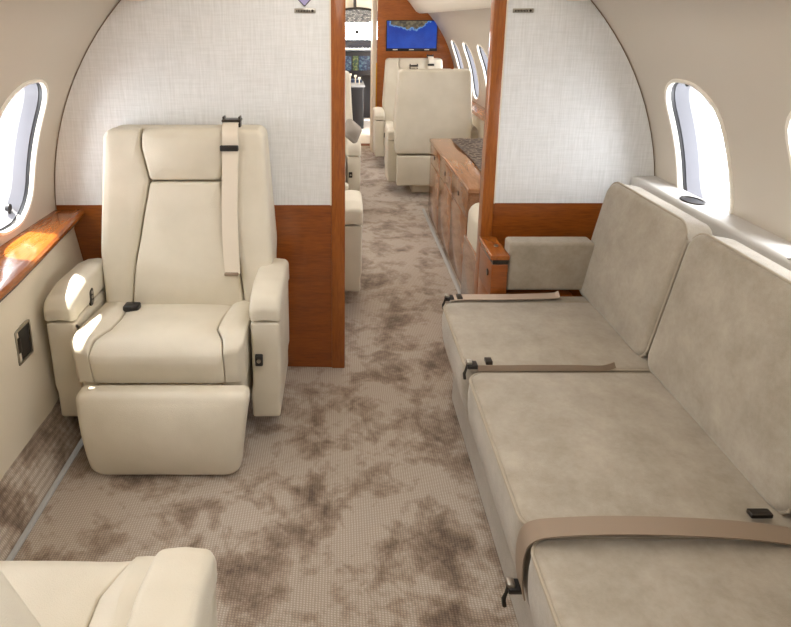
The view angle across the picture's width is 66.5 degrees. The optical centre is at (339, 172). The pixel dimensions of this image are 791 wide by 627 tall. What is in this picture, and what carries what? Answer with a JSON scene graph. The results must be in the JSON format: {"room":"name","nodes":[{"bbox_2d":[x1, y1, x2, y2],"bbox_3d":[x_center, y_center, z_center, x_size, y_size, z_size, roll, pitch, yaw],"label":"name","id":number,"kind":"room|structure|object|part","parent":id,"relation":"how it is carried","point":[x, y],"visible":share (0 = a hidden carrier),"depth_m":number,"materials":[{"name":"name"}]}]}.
{"room":"aircraft cabin","nodes":[
{"label":"aircraft cabin","id":0,"kind":"room"},
{"bbox_2d":[0,0,119,245],"bbox_3d":[-0.939,0.061,2.420,0.359,1.524,8.380,0,14,0],"label":"wall","id":1,"kind":"structure","parent":0,"point":[47,40],"depth_m":1.95,"materials":[{"name":"beige plastic"}]},
{"bbox_2d":[14,319,33,365],"bbox_3d":[-0.988,0.529,1.874,0.009,0.116,0.090,0,14,0],"label":"wall slot","id":2,"kind":"object","parent":1,"relation":"attached to","point":[24,343],"visible":1,"depth_m":1.88,"materials":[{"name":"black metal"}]},
{"bbox_2d":[0,79,48,235],"bbox_3d":[-1.102,-0.054,1.978,0.259,0.521,0.318,0,14,0],"label":"window","id":3,"kind":"structure","parent":1,"relation":"in","point":[22,114],"depth_m":2.10,"materials":[{"name":"white plastic"}]},
{"bbox_3d":[-1.157,0.127,2.096,0.012,0.038,0.026,0,14,0],"label":"shade pull","id":4,"kind":"part","parent":3,"relation":"part of","materials":[{"name":"black plastic"}]},
{"bbox_2d":[0,399,81,560],"bbox_3d":[-0.975,1.236,0.567,0.150,0.165,4.008,0,14,0],"label":"baseboard","id":5,"kind":"structure","parent":1,"relation":"attached to","point":[23,487],"depth_m":1.85,"materials":[{"name":"carpet"}]},
{"bbox_2d":[0,227,82,480],"bbox_3d":[-1.030,0.968,0.498,0.140,0.618,4.008,0,14,0],"label":"wall panel","id":6,"kind":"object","parent":1,"relation":"attached to","point":[29,392],"depth_m":1.91,"materials":[{"name":"beige"}]},
{"bbox_2d":[0,209,84,301],"bbox_3d":[-1.025,0.664,0.421,0.198,0.055,4.008,0,14,0],"label":"trim","id":7,"kind":"structure","parent":1,"relation":"attached to","point":[22,253],"depth_m":1.98,"materials":[{"name":"brown wood"}]},
{"bbox_2d":[13,146,518,626],"bbox_3d":[0.060,0.768,2.796,2.120,0.030,8.760,0,14,0],"label":"floor","id":8,"kind":"structure","parent":0,"point":[358,504],"depth_m":1.85,"materials":[{"name":"carpet"}]},
{"bbox_2d":[6,438,82,560],"bbox_3d":[-0.892,1.073,1.512,0.017,0.010,2.000,0,14,0],"label":"light strip","id":9,"kind":"object","parent":8,"relation":"on","point":[65,468],"visible":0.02,"depth_m":1.80,"materials":[{"name":"grey metal"}]},
{"bbox_2d":[0,547,217,626],"bbox_3d":[-0.605,0.691,0.877,0.782,1.068,0.741,0,14,0],"label":"armchair","id":10,"kind":"object","parent":8,"relation":"on","point":[174,587],"visible":1,"depth_m":1.02,"materials":[{"name":"beige leather"}]},
{"bbox_2d":[0,561,131,626],"bbox_3d":[-0.605,0.840,0.988,0.423,0.153,0.411,0,14,0],"label":"seat cushion","id":11,"kind":"object","parent":10,"relation":"on","point":[57,593],"depth_m":1.07,"materials":[{"name":"beige leather"}]},
{"bbox_3d":[-0.272,0.943,0.945,0.102,0.364,0.355,0,14,0],"label":"armrest","id":12,"kind":"part","parent":10,"relation":"part of","materials":[{"name":"beige leather"}]},
{"bbox_2d":[43,115,288,474],"bbox_3d":[-0.583,0.378,2.071,0.782,1.084,0.636,0,14,0],"label":"armchair","id":13,"kind":"object","parent":8,"relation":"on","point":[161,343],"visible":1,"depth_m":2.07,"materials":[{"name":"beige leather"}]},
{"bbox_3d":[-0.916,0.627,2.185,0.102,0.364,0.355,0,14,0],"label":"armrest","id":14,"kind":"part","parent":13,"relation":"part of","materials":[{"name":"beige leather"}]},
{"bbox_2d":[89,304,230,382],"bbox_3d":[-0.583,0.557,2.097,0.423,0.153,0.411,0,14,0],"label":"seat cushion","id":15,"kind":"object","parent":13,"relation":"on","point":[130,343],"depth_m":1.93,"materials":[{"name":"beige leather"}]},
{"bbox_3d":[-0.557,0.275,2.201,0.411,0.490,0.119,0,14,0],"label":"panel","id":16,"kind":"part","parent":13,"relation":"part of","materials":[{"name":"beige leather"}]},
{"bbox_2d":[255,354,262,365],"bbox_3d":[-0.270,0.624,2.002,0.026,0.042,0.013,0,14,0],"label":"switch plate","id":17,"kind":"object","parent":13,"relation":"attached to","point":[258,357],"depth_m":1.99,"materials":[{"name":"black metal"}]},
{"bbox_3d":[-0.250,0.627,2.185,0.102,0.364,0.355,0,14,0],"label":"armrest","id":18,"kind":"part","parent":13,"relation":"part of","materials":[{"name":"beige leather"}]},
{"bbox_2d":[345,71,360,190],"bbox_3d":[-0.235,-0.232,4.465,0.782,1.084,0.636,0,14,0],"label":"armchair","id":19,"kind":"object","parent":8,"relation":"on","point":[352,150],"visible":0.1,"depth_m":4.41,"materials":[{"name":"beige leather"}]},
{"bbox_2d":[345,119,361,142],"bbox_3d":[0.085,-0.299,4.268,0.108,0.176,0.165,5,15,19],"label":"throw pillow","id":20,"kind":"object","parent":19,"relation":"on","point":[353,130],"visible":0.85,"depth_m":4.23,"materials":[{"name":"beige fabric"}]},
{"bbox_3d":[0.098,0.017,4.579,0.102,0.364,0.355,0,14,0],"label":"armrest","id":21,"kind":"part","parent":19,"relation":"part of","materials":[{"name":"beige leather"}]},
{"bbox_2d":[345,190,362,290],"bbox_3d":[-0.277,0.118,3.091,0.782,1.084,0.636,0,14,0],"label":"armchair","id":22,"kind":"object","parent":8,"relation":"on","point":[353,198],"visible":0.06,"depth_m":2.94,"materials":[{"name":"beige leather"}]},
{"bbox_3d":[0.056,0.391,3.110,0.102,0.364,0.355,0,14,0],"label":"armrest","id":23,"kind":"part","parent":22,"relation":"part of","materials":[{"name":"beige leather"}]},
{"bbox_2d":[372,54,442,156],"bbox_3d":[0.727,-0.627,6.015,0.782,1.084,0.636,0,14,0],"label":"armchair","id":24,"kind":"object","parent":8,"relation":"on","point":[383,115],"visible":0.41,"depth_m":6.08,"materials":[{"name":"beige leather"}]},
{"bbox_3d":[0.394,-0.378,6.129,0.102,0.364,0.355,0,14,0],"label":"armrest","id":25,"kind":"part","parent":24,"relation":"part of","materials":[{"name":"beige leather"}]},
{"bbox_2d":[384,64,477,191],"bbox_3d":[0.777,-0.401,5.126,0.782,1.084,0.636,0,14,0],"label":"armchair","id":26,"kind":"object","parent":8,"relation":"on","point":[429,103],"visible":0.74,"depth_m":4.79,"materials":[{"name":"beige leather"}]},
{"bbox_3d":[0.444,-0.128,5.145,0.102,0.364,0.355,0,14,0],"label":"armrest","id":27,"kind":"part","parent":26,"relation":"part of","materials":[{"name":"beige leather"}]},
{"bbox_3d":[0.751,-0.026,4.937,0.570,0.252,0.079,0,14,0],"label":"panel","id":28,"kind":"part","parent":26,"relation":"part of","materials":[{"name":"beige leather"}]},
{"bbox_2d":[422,208,460,293],"bbox_3d":[0.642,0.534,3.624,0.020,0.010,2.080,0,14,0],"label":"light strip","id":29,"kind":"object","parent":8,"relation":"on","point":[423,209],"visible":0.59,"depth_m":3.72,"materials":[{"name":"grey plastic"}]},
{"bbox_2d":[428,138,480,283],"bbox_3d":[0.876,0.197,3.789,0.448,0.586,1.355,0,14,0],"label":"credenza","id":30,"kind":"object","parent":8,"relation":"on","point":[454,178],"visible":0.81,"depth_m":3.63,"materials":[{"name":"brown wood"}]},
{"bbox_3d":[0.664,0.155,4.240,0.009,0.385,0.430,0,14,0],"label":"door","id":31,"kind":"part","parent":30,"relation":"part of","materials":[{"name":"brown wood"}]},
{"bbox_3d":[0.664,-0.100,4.175,0.009,0.132,0.430,0,14,0],"label":"drawer","id":32,"kind":"part","parent":30,"relation":"part of","materials":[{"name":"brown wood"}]},
{"bbox_3d":[0.664,0.263,3.816,0.009,0.385,0.435,0,14,0],"label":"door","id":33,"kind":"part","parent":30,"relation":"part of","materials":[{"name":"brown wood"}]},
{"bbox_3d":[0.664,0.008,3.751,0.009,0.132,0.435,0,14,0],"label":"drawer","id":34,"kind":"part","parent":30,"relation":"part of","materials":[{"name":"brown wood"}]},
{"bbox_3d":[0.664,0.371,3.392,0.009,0.385,0.430,0,14,0],"label":"door","id":35,"kind":"part","parent":30,"relation":"part of","materials":[{"name":"brown wood"}]},
{"bbox_3d":[0.664,0.116,3.327,0.009,0.132,0.430,0,14,0],"label":"drawer","id":36,"kind":"part","parent":30,"relation":"part of","materials":[{"name":"brown wood"}]},
{"bbox_2d":[452,138,482,170],"bbox_3d":[0.945,-0.110,3.770,0.302,0.006,1.120,0,14,0],"label":"table runner","id":37,"kind":"object","parent":30,"relation":"on","point":[472,148],"visible":0.33,"depth_m":4.01,"materials":[{"name":"fabric"}]},
{"bbox_2d":[461,202,478,293],"bbox_3d":[0.852,0.460,2.837,0.417,0.547,0.610,0,14,0],"label":"armchair","id":38,"kind":"object","parent":8,"relation":"on","point":[470,239],"visible":0.07,"depth_m":2.98,"materials":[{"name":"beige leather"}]},
{"bbox_2d":[477,236,572,296],"bbox_3d":[0.710,0.558,2.349,0.321,0.597,0.205,0,14,0],"label":"base cabinet","id":39,"kind":"object","parent":8,"relation":"on","point":[493,260],"visible":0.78,"depth_m":2.25,"materials":[{"name":"brown wood"}]},
{"bbox_2d":[442,182,790,626],"bbox_3d":[0.715,0.647,1.463,0.702,0.863,1.721,0,14,0],"label":"sofa","id":40,"kind":"object","parent":8,"relation":"on","point":[692,418],"visible":0.96,"depth_m":1.43,"materials":[{"name":"beige"}]},
{"bbox_2d":[442,291,559,308],"bbox_3d":[0.587,0.463,2.190,0.436,0.055,0.045,0,14,-1],"label":"belt","id":41,"kind":"object","parent":40,"relation":"on","point":[555,295],"visible":1,"depth_m":2.18,"materials":[{"name":"beige fabric"}]},
{"bbox_2d":[463,357,615,379],"bbox_3d":[0.579,0.569,1.754,0.446,0.055,0.042,0,14,0],"label":"belt","id":42,"kind":"object","parent":40,"relation":"on","point":[470,364],"visible":1,"depth_m":1.74,"materials":[{"name":"brown fabric"}]},
{"bbox_2d":[442,303,648,422],"bbox_3d":[0.667,0.625,1.988,0.606,0.246,0.432,0,14,0],"label":"seat cushion","id":43,"kind":"object","parent":40,"relation":"on","point":[507,333],"depth_m":1.91,"materials":[{"name":"beige leather"}]},
{"bbox_3d":[0.774,0.339,2.235,0.311,0.188,0.072,0,14,0],"label":"armrest","id":44,"kind":"part","parent":40,"relation":"part of","materials":[{"name":"beige leather"}]},
{"bbox_2d":[468,374,790,606],"bbox_3d":[0.667,0.751,1.495,0.606,0.246,0.556,0,14,0],"label":"seat cushion","id":45,"kind":"object","parent":40,"relation":"on","point":[548,445],"depth_m":1.40,"materials":[{"name":"beige leather"}]},
{"bbox_2d":[501,508,790,607],"bbox_3d":[0.613,0.795,1.212,0.554,0.230,0.080,0,14,0],"label":"belt","id":46,"kind":"object","parent":40,"relation":"on","point":[533,531],"visible":1,"depth_m":1.18,"materials":[{"name":"brown fabric"}]},
{"bbox_2d":[580,183,712,356],"bbox_3d":[0.981,0.302,1.991,0.171,0.446,0.515,0,14,0],"label":"cushion","id":47,"kind":"object","parent":40,"relation":"on","point":[630,264],"depth_m":1.90,"materials":[{"name":"beige leather"}]},
{"bbox_2d":[528,539,790,626],"bbox_3d":[0.667,0.894,0.935,0.606,0.246,0.570,0,14,0],"label":"seat cushion","id":48,"kind":"object","parent":40,"relation":"on","point":[572,582],"depth_m":1.08,"materials":[{"name":"beige leather"}]},
{"bbox_2d":[648,235,790,513],"bbox_3d":[0.981,0.441,1.447,0.171,0.446,0.577,0,14,0],"label":"cushion","id":49,"kind":"object","parent":40,"relation":"on","point":[719,346],"depth_m":1.42,"materials":[{"name":"beige leather"}]},
{"bbox_2d":[54,0,654,367],"bbox_3d":[0.057,-0.079,2.324,2.346,1.846,0.057,0,14,0],"label":"wall","id":50,"kind":"structure","parent":0,"point":[275,67],"depth_m":2.26,"materials":[{"name":"fabric"}]},
{"bbox_3d":[-0.574,-0.426,2.234,1.079,1.129,0.040,0,14,0],"label":"cloth panel","id":51,"kind":"part","parent":50,"relation":"part of","materials":[{"name":"fabric"}]},
{"bbox_2d":[298,0,309,5],"bbox_3d":[-0.128,-0.636,2.157,0.060,0.072,0.005,0,14,0],"label":"shield emblem","id":52,"kind":"object","parent":50,"relation":"attached to","point":[303,2],"visible":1,"depth_m":2.16,"materials":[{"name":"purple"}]},
{"bbox_2d":[294,8,315,12],"bbox_3d":[-0.127,-0.587,2.170,0.077,0.017,0.005,0,14,0],"label":"placard","id":53,"kind":"object","parent":50,"relation":"attached to","point":[296,10],"visible":1,"depth_m":2.17,"materials":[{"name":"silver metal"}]},
{"bbox_2d":[513,8,533,12],"bbox_3d":[0.662,-0.587,2.170,0.075,0.016,0.005,0,14,0],"label":"placard","id":54,"kind":"object","parent":50,"relation":"attached to","point":[515,10],"visible":1,"depth_m":2.17,"materials":[{"name":"silver metal"}]},
{"bbox_3d":[0.915,-0.367,2.249,0.625,0.991,0.040,0,14,0],"label":"cloth panel","id":55,"kind":"part","parent":50,"relation":"part of","materials":[{"name":"fabric"}]},
{"bbox_2d":[346,0,377,10],"bbox_3d":[0.060,-2.385,8.365,1.920,0.470,0.490,0,14,0],"label":"ceiling","id":56,"kind":"structure","parent":0,"point":[349,3],"depth_m":8.13,"materials":[{"name":"beige plastic"}]},
{"bbox_2d":[359,118,369,142],"bbox_3d":[0.050,-0.651,8.363,2.100,0.030,2.670,0,14,0],"label":"floor","id":57,"kind":"structure","parent":0,"point":[364,137],"depth_m":7.82,"materials":[{"name":"white"}]},
{"bbox_2d":[350,74,364,128],"bbox_3d":[0.170,-1.012,8.261,0.320,0.721,0.630,0,14,0],"label":"pedestal","id":58,"kind":"object","parent":57,"relation":"on","point":[357,85],"visible":0.55,"depth_m":7.99,"materials":[{"name":"black plastic"}]},
{"bbox_2d":[345,39,370,74],"bbox_3d":[0.060,-1.640,8.519,1.320,0.490,0.380,0,14,0],"label":"panel","id":59,"kind":"object","parent":58,"relation":"on","point":[356,62],"visible":0.29,"depth_m":8.46,"materials":[{"name":"black plastic"}]},
{"bbox_3d":[0.060,-1.719,8.318,1.320,0.022,0.030,0,14,0],"label":"panel rail","id":60,"kind":"part","parent":59,"relation":"part of","materials":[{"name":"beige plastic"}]},
{"bbox_3d":[0.060,-1.567,8.537,1.240,0.340,0.120,0,14,0],"label":"panel","id":61,"kind":"part","parent":59,"relation":"part of","materials":[{"name":"black plastic"}]},
{"bbox_2d":[345,50,370,117],"bbox_3d":[0.060,-1.719,8.850,1.900,1.800,0.140,0,14,0],"label":"window","id":62,"kind":"structure","parent":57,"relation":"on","point":[366,79],"depth_m":8.90,"materials":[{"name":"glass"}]},
{"bbox_2d":[370,0,453,152],"bbox_3d":[0.057,-1.170,6.537,2.470,1.948,0.432,0,14,0],"label":"wall","id":63,"kind":"structure","parent":0,"point":[387,9],"depth_m":6.30,"materials":[{"name":"brown wood"}]},
{"bbox_2d":[386,20,437,50],"bbox_3d":[0.748,-1.431,6.253,0.536,0.316,0.014,0,14,0],"label":"wall screen","id":64,"kind":"object","parent":63,"relation":"attached to","point":[401,35],"visible":0.85,"depth_m":6.25,"materials":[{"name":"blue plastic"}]},
{"bbox_3d":[0.842,-1.102,6.370,0.900,1.897,0.050,0,14,0],"label":"wood panel","id":65,"kind":"part","parent":63,"relation":"part of","materials":[{"name":"brown wood"}]},
{"bbox_2d":[428,0,790,241],"bbox_3d":[1.053,0.061,2.420,0.359,1.524,8.380,0,14,0],"label":"wall","id":66,"kind":"structure","parent":0,"point":[738,52],"depth_m":1.71,"materials":[{"name":"beige plastic"}]},
{"bbox_2d":[451,39,463,68],"bbox_3d":[1.216,-1.056,5.912,0.259,0.521,0.318,0,14,0],"label":"window","id":67,"kind":"structure","parent":66,"relation":"in","point":[457,54],"depth_m":6.02,"materials":[{"name":"white plastic"}]},
{"bbox_2d":[462,41,479,99],"bbox_3d":[1.216,-0.913,5.350,0.259,0.521,0.318,0,14,0],"label":"window","id":68,"kind":"structure","parent":66,"relation":"in","point":[469,56],"depth_m":5.47,"materials":[{"name":"white plastic"}]},
{"bbox_2d":[472,113,483,137],"bbox_3d":[1.125,-0.285,5.510,0.150,0.670,1.980,0,14,0],"label":"trim","id":69,"kind":"structure","parent":66,"relation":"attached to","point":[477,122],"depth_m":4.89,"materials":[{"name":"beige plastic"}]},
{"bbox_2d":[472,100,484,120],"bbox_3d":[1.163,-0.628,5.439,0.125,0.030,1.950,0,14,0],"label":"trim","id":70,"kind":"structure","parent":66,"relation":"attached to","point":[478,110],"depth_m":4.94,"materials":[{"name":"brown wood"}]},
{"bbox_2d":[476,44,487,83],"bbox_3d":[1.216,-0.770,4.788,0.259,0.521,0.318,0,14,0],"label":"window","id":71,"kind":"structure","parent":66,"relation":"in","point":[483,57],"depth_m":4.89,"materials":[{"name":"white plastic"}]},
{"bbox_2d":[408,0,583,12],"bbox_3d":[0.738,-0.772,2.205,0.325,0.273,8.175,0,14,0],"label":"trim","id":72,"kind":"structure","parent":66,"relation":"attached to","point":[420,6],"depth_m":4.34,"materials":[{"name":"beige"}]},
{"bbox_2d":[679,196,706,204],"bbox_3d":[1.176,0.091,1.999,0.072,0.004,0.100,0,14,0],"label":"cup holder","id":73,"kind":"object","parent":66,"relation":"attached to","point":[688,199],"visible":1,"depth_m":2.00,"materials":[{"name":"grey metal"}]},
{"bbox_2d":[664,79,733,213],"bbox_3d":[1.216,-0.057,1.977,0.259,0.528,0.318,0,14,0],"label":"window","id":74,"kind":"structure","parent":66,"relation":"in","point":[688,107],"depth_m":2.09,"materials":[{"name":"white plastic"}]},
{"bbox_2d":[631,176,790,270],"bbox_3d":[1.175,0.564,0.993,0.094,0.417,2.846,0,14,0],"label":"trim","id":75,"kind":"structure","parent":66,"relation":"attached to","point":[724,224],"depth_m":1.80,"materials":[{"name":"grey plastic"}]},
{"bbox_2d":[785,111,790,168],"bbox_3d":[1.216,0.086,1.415,0.259,0.528,0.318,0,14,0],"label":"window","id":76,"kind":"structure","parent":66,"relation":"in","point":[788,120],"depth_m":1.52,"materials":[{"name":"white plastic"}]},
{"bbox_3d":[0.025,-2.308,7.193,1.850,0.040,2.120,0,14,0],"label":"ceiling","id":77,"kind":"structure","parent":0,"visible":0},
{"bbox_2d":[345,0,377,33],"bbox_3d":[0.230,-2.190,8.077,0.633,0.625,0.084,0,14,0],"label":"panel","id":78,"kind":"object","parent":77,"relation":"attached to","point":[354,14],"visible":0.66,"depth_m":8.08,"materials":[{"name":"grey"}]}
]}

